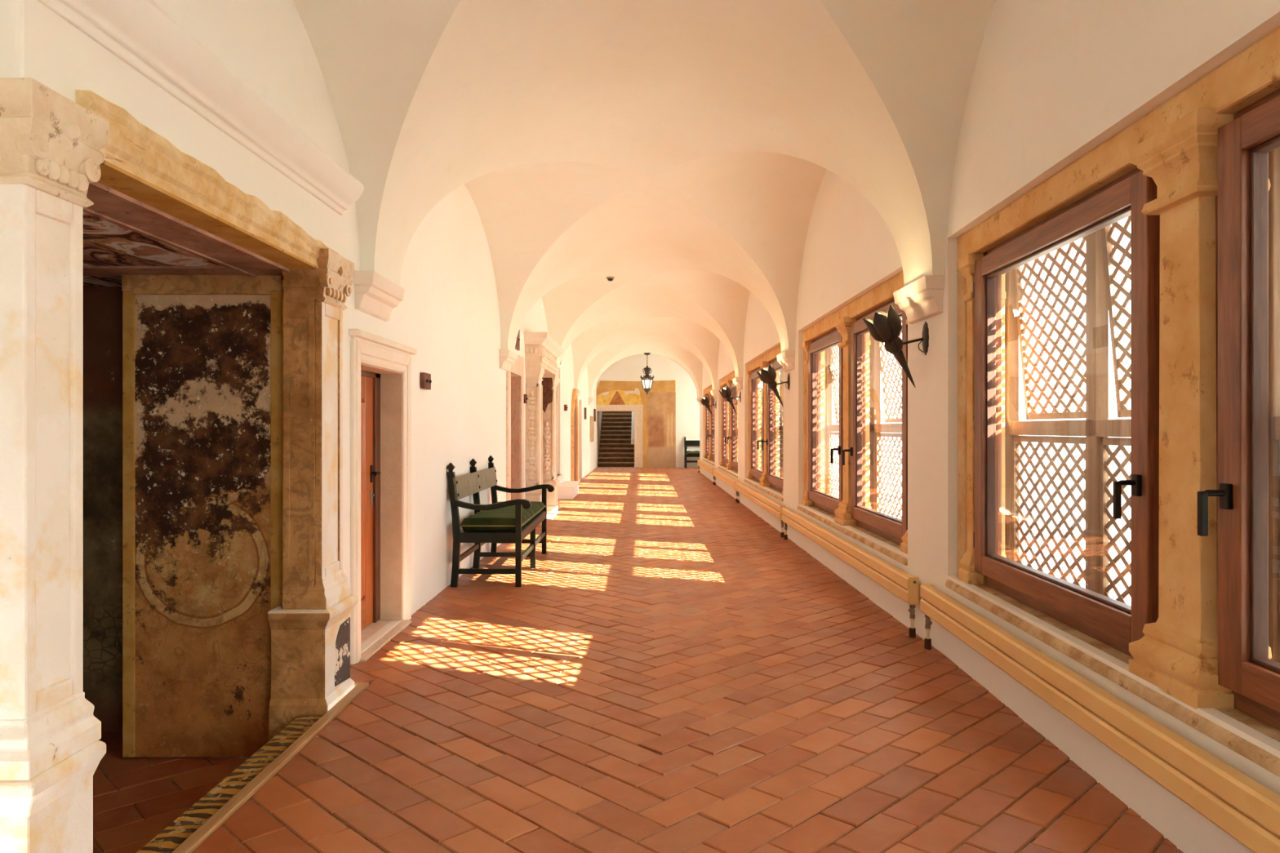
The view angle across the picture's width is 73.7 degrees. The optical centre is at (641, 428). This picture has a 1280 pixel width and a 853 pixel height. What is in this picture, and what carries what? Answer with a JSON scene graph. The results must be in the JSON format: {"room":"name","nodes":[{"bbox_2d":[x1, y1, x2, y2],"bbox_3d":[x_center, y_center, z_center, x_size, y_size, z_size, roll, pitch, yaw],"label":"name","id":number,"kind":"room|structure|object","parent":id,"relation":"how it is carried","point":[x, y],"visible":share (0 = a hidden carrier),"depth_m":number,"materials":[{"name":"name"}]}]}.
{"room":"castle corridor","nodes":[
{"label":"castle corridor","id":0,"kind":"room"},
{"bbox_2d":[83,286,210,759],"bbox_3d":[-3.050,0.360,3.650,1.900,2.720,2.700,0,0,0],"label":"wall","id":1,"kind":"structure","parent":0,"point":[102,305],"depth_m":4.78,"materials":[{"name":"brown paint"}]},
{"bbox_2d":[83,212,222,286],"bbox_3d":[-2.865,-0.847,3.700,2.270,0.106,2.600,0,0,0],"label":"ceiling","id":2,"kind":"structure","parent":0,"point":[105,243],"depth_m":3.84,"materials":[{"name":"brown paint"}]},
{"bbox_2d":[0,0,342,255],"bbox_3d":[-1.900,0.175,3.450,0.540,3.050,2.420,0,0,0],"label":"wall","id":3,"kind":"structure","parent":0,"point":[37,43],"depth_m":2.76,"materials":[{"name":"white paint"}]},
{"bbox_2d":[0,0,364,852],"bbox_3d":[-2.200,0.170,3.115,1.400,3.060,3.030,0,0,0],"label":"portal","id":4,"kind":"object","parent":3,"relation":"attached to","point":[238,602],"visible":0.98,"depth_m":4.21,"materials":[{"name":"beige stone"}]},
{"bbox_2d":[93,731,248,852],"bbox_3d":[-2.750,1.710,3.550,2.300,0.030,2.700,0,0,0],"label":"floor","id":5,"kind":"structure","parent":0,"point":[135,800],"depth_m":4.00,"materials":[{"name":"tile"}]},
{"bbox_2d":[136,715,323,852],"bbox_3d":[-1.609,1.556,3.353,0.143,0.288,1.705,0,0,0],"label":"threshold","id":6,"kind":"structure","parent":5,"relation":"on","point":[169,839],"depth_m":3.33,"materials":[{"name":"tile"}]},
{"bbox_2d":[152,0,596,758],"bbox_3d":[-1.926,-0.675,12.150,0.543,4.850,36.302,0,0,0],"label":"wall","id":7,"kind":"structure","parent":0,"point":[448,312],"depth_m":6.95,"materials":[{"name":"white paint"}]},
{"bbox_2d":[353,271,404,321],"bbox_3d":[-1.658,-0.828,5.430,0.124,0.225,0.669,0,0,0],"label":"corbel","id":8,"kind":"object","parent":7,"relation":"attached to","point":[376,295],"visible":0.96,"depth_m":5.29,"materials":[{"name":"paint"}]},
{"bbox_2d":[348,328,417,664],"bbox_3d":[-1.877,0.417,5.670,0.445,2.005,1.300,0,0,0],"label":"door","id":9,"kind":"structure","parent":7,"relation":"in","point":[381,396],"depth_m":6.03,"materials":[{"name":"beige stone"}]},
{"bbox_2d":[420,372,431,389],"bbox_3d":[-1.687,-0.370,6.720,0.053,0.125,0.200,0,0,0],"label":"box","id":10,"kind":"object","parent":7,"relation":"attached to","point":[425,378],"visible":1,"depth_m":6.65,"materials":[{"name":"metal"}]},
{"bbox_2d":[499,349,517,371],"bbox_3d":[-1.633,-0.828,10.530,0.124,0.225,0.669,0,0,0],"label":"corbel","id":11,"kind":"object","parent":7,"relation":"attached to","point":[508,357],"visible":0.94,"depth_m":10.30,"materials":[{"name":"paint"}]},
{"bbox_2d":[506,352,524,501],"bbox_3d":[-1.846,0.200,11.415,0.410,2.400,1.410,0,0,0],"label":"door","id":12,"kind":"structure","parent":7,"relation":"in","point":[514,384],"depth_m":11.89,"materials":[{"name":"stone"}]},
{"bbox_2d":[515,329,519,350],"bbox_3d":[-1.663,-1.200,11.450,0.048,0.280,0.420,0,0,0],"label":"hatch","id":13,"kind":"object","parent":7,"relation":"attached to","point":[517,341],"visible":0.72,"depth_m":11.51,"materials":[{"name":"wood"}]},
{"bbox_2d":[524,394,528,403],"bbox_3d":[-1.655,-0.420,12.220,0.058,0.125,0.200,0,0,0],"label":"box","id":14,"kind":"object","parent":7,"relation":"attached to","point":[526,398],"visible":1,"depth_m":12.16,"materials":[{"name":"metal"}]},
{"bbox_2d":[524,332,564,524],"bbox_3d":[-1.733,0.007,13.570,0.774,2.785,2.608,0,0,0],"label":"portal","id":15,"kind":"object","parent":7,"relation":"attached to","point":[541,350],"visible":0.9,"depth_m":12.71,"materials":[{"name":"stone"}]},
{"bbox_2d":[570,388,578,480],"bbox_3d":[-1.666,0.220,20.700,0.190,2.360,1.440,0,0,0],"label":"door","id":16,"kind":"structure","parent":7,"relation":"in","point":[575,414],"depth_m":20.70,"materials":[{"name":"wood"}]},
{"bbox_2d":[576,389,580,395],"bbox_3d":[-1.576,-0.828,21.060,0.124,0.225,0.669,0,0,0],"label":"corbel","id":17,"kind":"object","parent":7,"relation":"attached to","point":[578,392],"visible":0.41,"depth_m":20.81,"materials":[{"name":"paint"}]},
{"bbox_2d":[584,407,586,419],"bbox_3d":[-1.597,-0.420,24.500,0.040,0.330,0.400,0,0,0],"label":"plaque","id":18,"kind":"object","parent":7,"relation":"attached to","point":[585,408],"visible":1,"depth_m":24.30,"materials":[{"name":"brown wood"}]},
{"bbox_2d":[588,397,593,404],"bbox_3d":[-1.548,-0.828,26.360,0.124,0.225,0.669,0,0,0],"label":"corbel","id":19,"kind":"object","parent":7,"relation":"attached to","point":[590,399],"visible":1,"depth_m":26.05,"materials":[{"name":"paint"}]},
{"bbox_2d":[590,416,594,442],"bbox_3d":[-1.582,0.030,27.600,0.030,0.820,1.500,0,0,0],"label":"board","id":20,"kind":"object","parent":7,"relation":"attached to","point":[592,418],"visible":1,"depth_m":27.39,"materials":[{"name":"beige"}]},
{"bbox_2d":[593,408,595,421],"bbox_3d":[-1.572,-0.440,29.000,0.040,0.420,0.600,0,0,0],"label":"plaque","id":21,"kind":"object","parent":7,"relation":"attached to","point":[594,410],"visible":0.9,"depth_m":28.70,"materials":[{"name":"brown wood"}]},
{"bbox_2d":[598,411,602,453],"bbox_3d":[-0.900,-1.100,33.995,2.000,5.400,6.610,0,0,0],"label":"wall","id":22,"kind":"structure","parent":0,"point":[600,413],"depth_m":32.28,"materials":[{"name":"white paint"}]},
{"bbox_2d":[598,411,634,466],"bbox_3d":[-0.905,0.007,33.650,1.310,2.825,5.780,0,0,0],"label":"stone staircase","id":23,"kind":"structure","parent":22,"relation":"attached to","point":[616,449],"depth_m":32.26,"materials":[{"name":"brown stone"}]},
{"bbox_2d":[631,411,634,444],"bbox_3d":[-0.305,-0.333,32.275,0.110,1.826,3.050,0,0,0],"label":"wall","id":24,"kind":"structure","parent":0,"point":[633,412],"depth_m":31.52,"materials":[{"name":"white paint"}]},
{"bbox_2d":[293,0,995,397],"bbox_3d":[1.361,-1.820,12.250,6.316,1.760,36.757,0,0,0],"label":"ceiling","id":25,"kind":"structure","parent":0,"point":[681,153],"depth_m":5.63,"materials":[{"name":"paint"}]},
{"bbox_2d":[606,276,614,280],"bbox_3d":[-0.480,-2.333,13.350,0.130,0.064,0.128,0,0,0],"label":"smoke detector","id":26,"kind":"object","parent":25,"relation":"attached to","point":[609,278],"visible":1,"depth_m":13.31,"materials":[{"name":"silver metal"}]},
{"bbox_2d":[640,352,653,395],"bbox_3d":[0.190,-1.695,26.750,0.424,1.320,0.425,0,0,0],"label":"hanging lantern","id":27,"kind":"object","parent":25,"relation":"hanging from","point":[646,381],"visible":1,"depth_m":26.67,"materials":[{"name":"brown metal"}]},
{"bbox_2d":[640,373,653,380],"bbox_3d":[0.190,-1.603,26.750,0.424,0.205,0.425,0,0,0],"label":"hood","id":28,"kind":"object","parent":27,"relation":"attached to","point":[646,377],"depth_m":26.63,"materials":[{"name":"brown metal"}]},
{"bbox_2d":[596,354,699,467],"bbox_3d":[1.100,-0.600,30.500,6.600,4.600,0.400,0,0,0],"label":"wall","id":29,"kind":"structure","parent":0,"point":[630,368],"depth_m":30.30,"materials":[{"name":"white paint"}]},
{"bbox_2d":[595,404,642,467],"bbox_3d":[-0.795,0.385,30.585,1.670,2.430,0.630,0,0,0],"label":"door","id":30,"kind":"structure","parent":29,"relation":"in","point":[637,409],"depth_m":30.27,"materials":[{"name":"stone"}]},
{"bbox_2d":[595,380,675,467],"bbox_3d":[-0.198,-0.150,30.289,2.850,3.100,0.022,0,0,0],"label":"fresco","id":31,"kind":"object","parent":29,"relation":"attached to","point":[659,409],"visible":0.96,"depth_m":30.28,"materials":[{"name":"paint"}]},
{"bbox_2d":[595,388,642,404],"bbox_3d":[-0.792,-1.126,30.279,1.662,0.589,0.018,0,0,0],"label":"lunette","id":32,"kind":"object","parent":31,"relation":"attached to","point":[615,397],"visible":0.97,"depth_m":30.28,"materials":[{"name":"paint"}]},
{"bbox_2d":[645,391,675,467],"bbox_3d":[0.701,0.062,30.283,1.053,2.675,0.010,0,0,0],"label":"painting","id":33,"kind":"object","parent":31,"relation":"attached to","point":[660,406],"depth_m":30.28},
{"bbox_2d":[192,467,1183,852],"bbox_3d":[1.275,1.410,15.760,6.050,0.029,29.120,0,0,0],"label":"floor","id":34,"kind":"structure","parent":0,"point":[674,673],"depth_m":4.02,"materials":[{"name":"tile"}]},
{"bbox_2d":[171,682,368,852],"bbox_3d":[-1.542,1.403,3.030,0.115,0.034,3.260,0,0,0],"label":"edging","id":35,"kind":"object","parent":34,"relation":"on","point":[227,811],"visible":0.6,"depth_m":3.38,"materials":[{"name":"brown stone"}]},
{"bbox_2d":[446,455,554,587],"bbox_3d":[-1.341,0.854,8.530,0.740,1.097,2.068,0,0,0],"label":"bench","id":36,"kind":"object","parent":34,"relation":"on","point":[508,522],"visible":1,"depth_m":7.60,"materials":[{"name":"green paint"}]},
{"bbox_2d":[558,480,579,499],"bbox_3d":[-1.481,1.268,17.525,0.342,0.265,1.610,0,0,0],"label":"plinth","id":37,"kind":"object","parent":34,"relation":"on","point":[567,490],"visible":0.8,"depth_m":16.75,"materials":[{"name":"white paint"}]},
{"bbox_2d":[684,436,699,468],"bbox_3d":[2.560,0.854,29.916,2.068,1.097,0.740,0,0,0],"label":"bench","id":38,"kind":"object","parent":34,"relation":"on","point":[695,453],"visible":0.33,"depth_m":29.67,"materials":[{"name":"green paint"}]},
{"bbox_2d":[697,459,715,484],"bbox_3d":[1.822,1.201,24.050,0.096,0.418,5.616,0,0,0],"label":"radiator","id":39,"kind":"object","parent":34,"relation":"on","point":[704,466],"visible":0.9,"depth_m":23.42,"materials":[{"name":"beige metal"}]},
{"bbox_2d":[713,468,737,502],"bbox_3d":[1.822,1.201,18.575,0.096,0.418,4.866,0,0,0],"label":"radiator","id":40,"kind":"object","parent":34,"relation":"on","point":[729,481],"visible":0.83,"depth_m":17.97,"materials":[{"name":"beige metal"}]},
{"bbox_2d":[735,480,785,537],"bbox_3d":[1.822,1.201,13.445,0.096,0.418,5.066,0,0,0],"label":"radiator","id":41,"kind":"object","parent":34,"relation":"on","point":[767,504],"visible":0.91,"depth_m":12.52,"materials":[{"name":"beige metal"}]},
{"bbox_2d":[782,506,918,638],"bbox_3d":[1.822,1.201,8.205,0.096,0.418,5.066,0,0,0],"label":"radiator","id":42,"kind":"object","parent":34,"relation":"on","point":[898,582],"visible":1,"depth_m":6.82,"materials":[{"name":"beige metal"}]},
{"bbox_2d":[920,583,1279,852],"bbox_3d":[1.759,1.201,3.300,0.096,0.418,4.316,0,0,2],"label":"radiator","id":43,"kind":"object","parent":34,"relation":"on","point":[1241,806],"visible":1,"depth_m":2.97,"materials":[{"name":"beige metal"}]},
{"bbox_2d":[778,373,779,474],"bbox_3d":[3.465,-0.600,28.600,2.270,4.600,4.200,0,0,0],"label":"wall","id":44,"kind":"structure","parent":0,"point":[779,373],"depth_m":26.50,"materials":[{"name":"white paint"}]},
{"bbox_2d":[699,0,1279,852],"bbox_3d":[2.038,-0.675,10.599,0.702,4.850,33.207,0,0,1],"label":"wall","id":45,"kind":"structure","parent":0,"point":[1053,81],"depth_m":4.34,"materials":[{"name":"white paint"}]},
{"bbox_2d":[696,397,702,404],"bbox_3d":[1.808,-0.828,26.510,0.124,0.225,0.669,0,0,0],"label":"corbel","id":46,"kind":"object","parent":45,"relation":"attached to","point":[697,398],"visible":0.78,"depth_m":26.21,"materials":[{"name":"paint"}]},
{"bbox_2d":[702,386,714,466],"bbox_3d":[2.017,-0.098,23.780,0.346,2.125,4.150,0,0,0],"label":"window","id":47,"kind":"structure","parent":45,"relation":"in","point":[708,419],"depth_m":24.01,"materials":[{"name":"brown wood"}]},
{"bbox_2d":[700,395,716,417],"bbox_3d":[1.661,-0.541,21.251,0.422,0.554,0.210,0,0,0],"label":"torch","id":48,"kind":"object","parent":45,"relation":"attached to","point":[705,401],"visible":1,"depth_m":21.20,"materials":[{"name":"brown metal"}]},
{"bbox_2d":[710,389,717,399],"bbox_3d":[1.808,-0.828,21.210,0.124,0.225,0.669,0,0,0],"label":"corbel","id":49,"kind":"object","parent":45,"relation":"attached to","point":[714,392],"visible":1,"depth_m":20.91,"materials":[{"name":"paint"}]},
{"bbox_2d":[717,372,737,478],"bbox_3d":[2.017,-0.098,18.550,0.346,2.125,4.150,0,0,0],"label":"window","id":50,"kind":"structure","parent":45,"relation":"in","point":[729,418],"depth_m":18.48,"materials":[{"name":"brown wood"}]},
{"bbox_2d":[718,386,741,413],"bbox_3d":[1.661,-0.541,16.051,0.422,0.554,0.210,0,0,0],"label":"torch","id":51,"kind":"object","parent":45,"relation":"attached to","point":[726,393],"visible":1,"depth_m":16.00,"materials":[{"name":"brown metal"}]},
{"bbox_2d":[732,377,742,391],"bbox_3d":[1.808,-0.828,16.010,0.124,0.225,0.669,0,0,0],"label":"corbel","id":52,"kind":"object","parent":45,"relation":"attached to","point":[737,381],"visible":1,"depth_m":15.71,"materials":[{"name":"paint"}]},
{"bbox_2d":[743,344,782,501],"bbox_3d":[2.017,-0.098,13.300,0.346,2.125,4.150,0,0,0],"label":"window","id":53,"kind":"structure","parent":45,"relation":"in","point":[762,402],"depth_m":13.26,"materials":[{"name":"brown wood"}]},
{"bbox_2d":[755,363,790,407],"bbox_3d":[1.661,-0.541,10.781,0.422,0.554,0.210,0,0,0],"label":"torch","id":54,"kind":"object","parent":45,"relation":"attached to","point":[767,375],"visible":1,"depth_m":10.73,"materials":[{"name":"brown metal"}]},
{"bbox_2d":[778,368,782,477],"bbox_3d":[2.239,-0.080,13.300,0.128,2.040,4.060,0,0,0],"label":"lattice screen","id":55,"kind":"object","parent":45,"relation":"attached to","point":[780,371],"visible":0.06,"depth_m":13.28,"materials":[{"name":"white wood"}]},
{"bbox_2d":[776,351,795,372],"bbox_3d":[1.808,-0.828,10.680,0.124,0.225,0.669,0,0,0],"label":"corbel","id":56,"kind":"object","parent":45,"relation":"attached to","point":[786,359],"visible":1,"depth_m":10.47,"materials":[{"name":"paint"}]},
{"bbox_2d":[797,271,907,565],"bbox_3d":[2.017,-0.098,8.060,0.346,2.125,4.150,0,0,0],"label":"window","id":57,"kind":"structure","parent":45,"relation":"in","point":[846,328],"depth_m":7.95,"materials":[{"name":"wood"}]},
{"bbox_2d":[826,318,902,519],"bbox_3d":[2.239,-0.080,8.060,0.128,2.040,4.060,0,0,0],"label":"lattice screen","id":58,"kind":"object","parent":45,"relation":"attached to","point":[877,363],"visible":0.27,"depth_m":7.96,"materials":[{"name":"white wood"}]},
{"bbox_2d":[862,303,928,386],"bbox_3d":[1.661,-0.541,5.601,0.422,0.554,0.210,0,0,0],"label":"torch","id":59,"kind":"object","parent":45,"relation":"attached to","point":[885,327],"visible":1,"depth_m":5.55,"materials":[{"name":"brown metal"}]},
{"bbox_2d":[893,275,945,324],"bbox_3d":[1.808,-0.828,5.580,0.124,0.225,0.669,0,0,0],"label":"corbel","id":60,"kind":"object","parent":45,"relation":"attached to","point":[921,300],"visible":1,"depth_m":5.44,"materials":[{"name":"paint"}]},
{"bbox_2d":[901,217,1130,319],"bbox_3d":[2.635,-1.400,10.000,0.630,0.400,36.000,0,0,0],"label":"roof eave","id":61,"kind":"object","parent":45,"relation":"attached to","point":[1122,222],"depth_m":5.72},
{"bbox_2d":[945,26,1279,777],"bbox_3d":[1.943,-0.098,2.945,0.346,2.125,4.503,0,0,2],"label":"window","id":62,"kind":"structure","parent":45,"relation":"in","point":[1190,175],"depth_m":2.94,"materials":[{"name":"brown wood"}]},
{"bbox_2d":[1004,146,1279,662],"bbox_3d":[2.165,-0.080,2.938,0.129,2.040,4.405,0,0,2],"label":"lattice screen","id":63,"kind":"object","parent":62,"relation":"attached to","point":[1100,286],"visible":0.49,"depth_m":4.09,"materials":[{"name":"white wood"}]},
{"label":"outside","id":64,"kind":"structure","parent":0,"visible":0},
{"bbox_2d":[837,456,1130,605],"bbox_3d":[31.200,2.000,15.000,57.600,0.001,90.000,0,0,0],"label":"ground","id":65,"kind":"structure","parent":64,"point":[1121,522],"depth_m":19.54,"materials":[{"name":"white"}]},
{"bbox_2d":[837,348,838,484],"bbox_3d":[4.908,-0.400,8.765,1.184,4.800,41.552,0,0,2],"label":"wall","id":66,"kind":"structure","parent":65,"relation":"on","point":[837,348],"depth_m":27.20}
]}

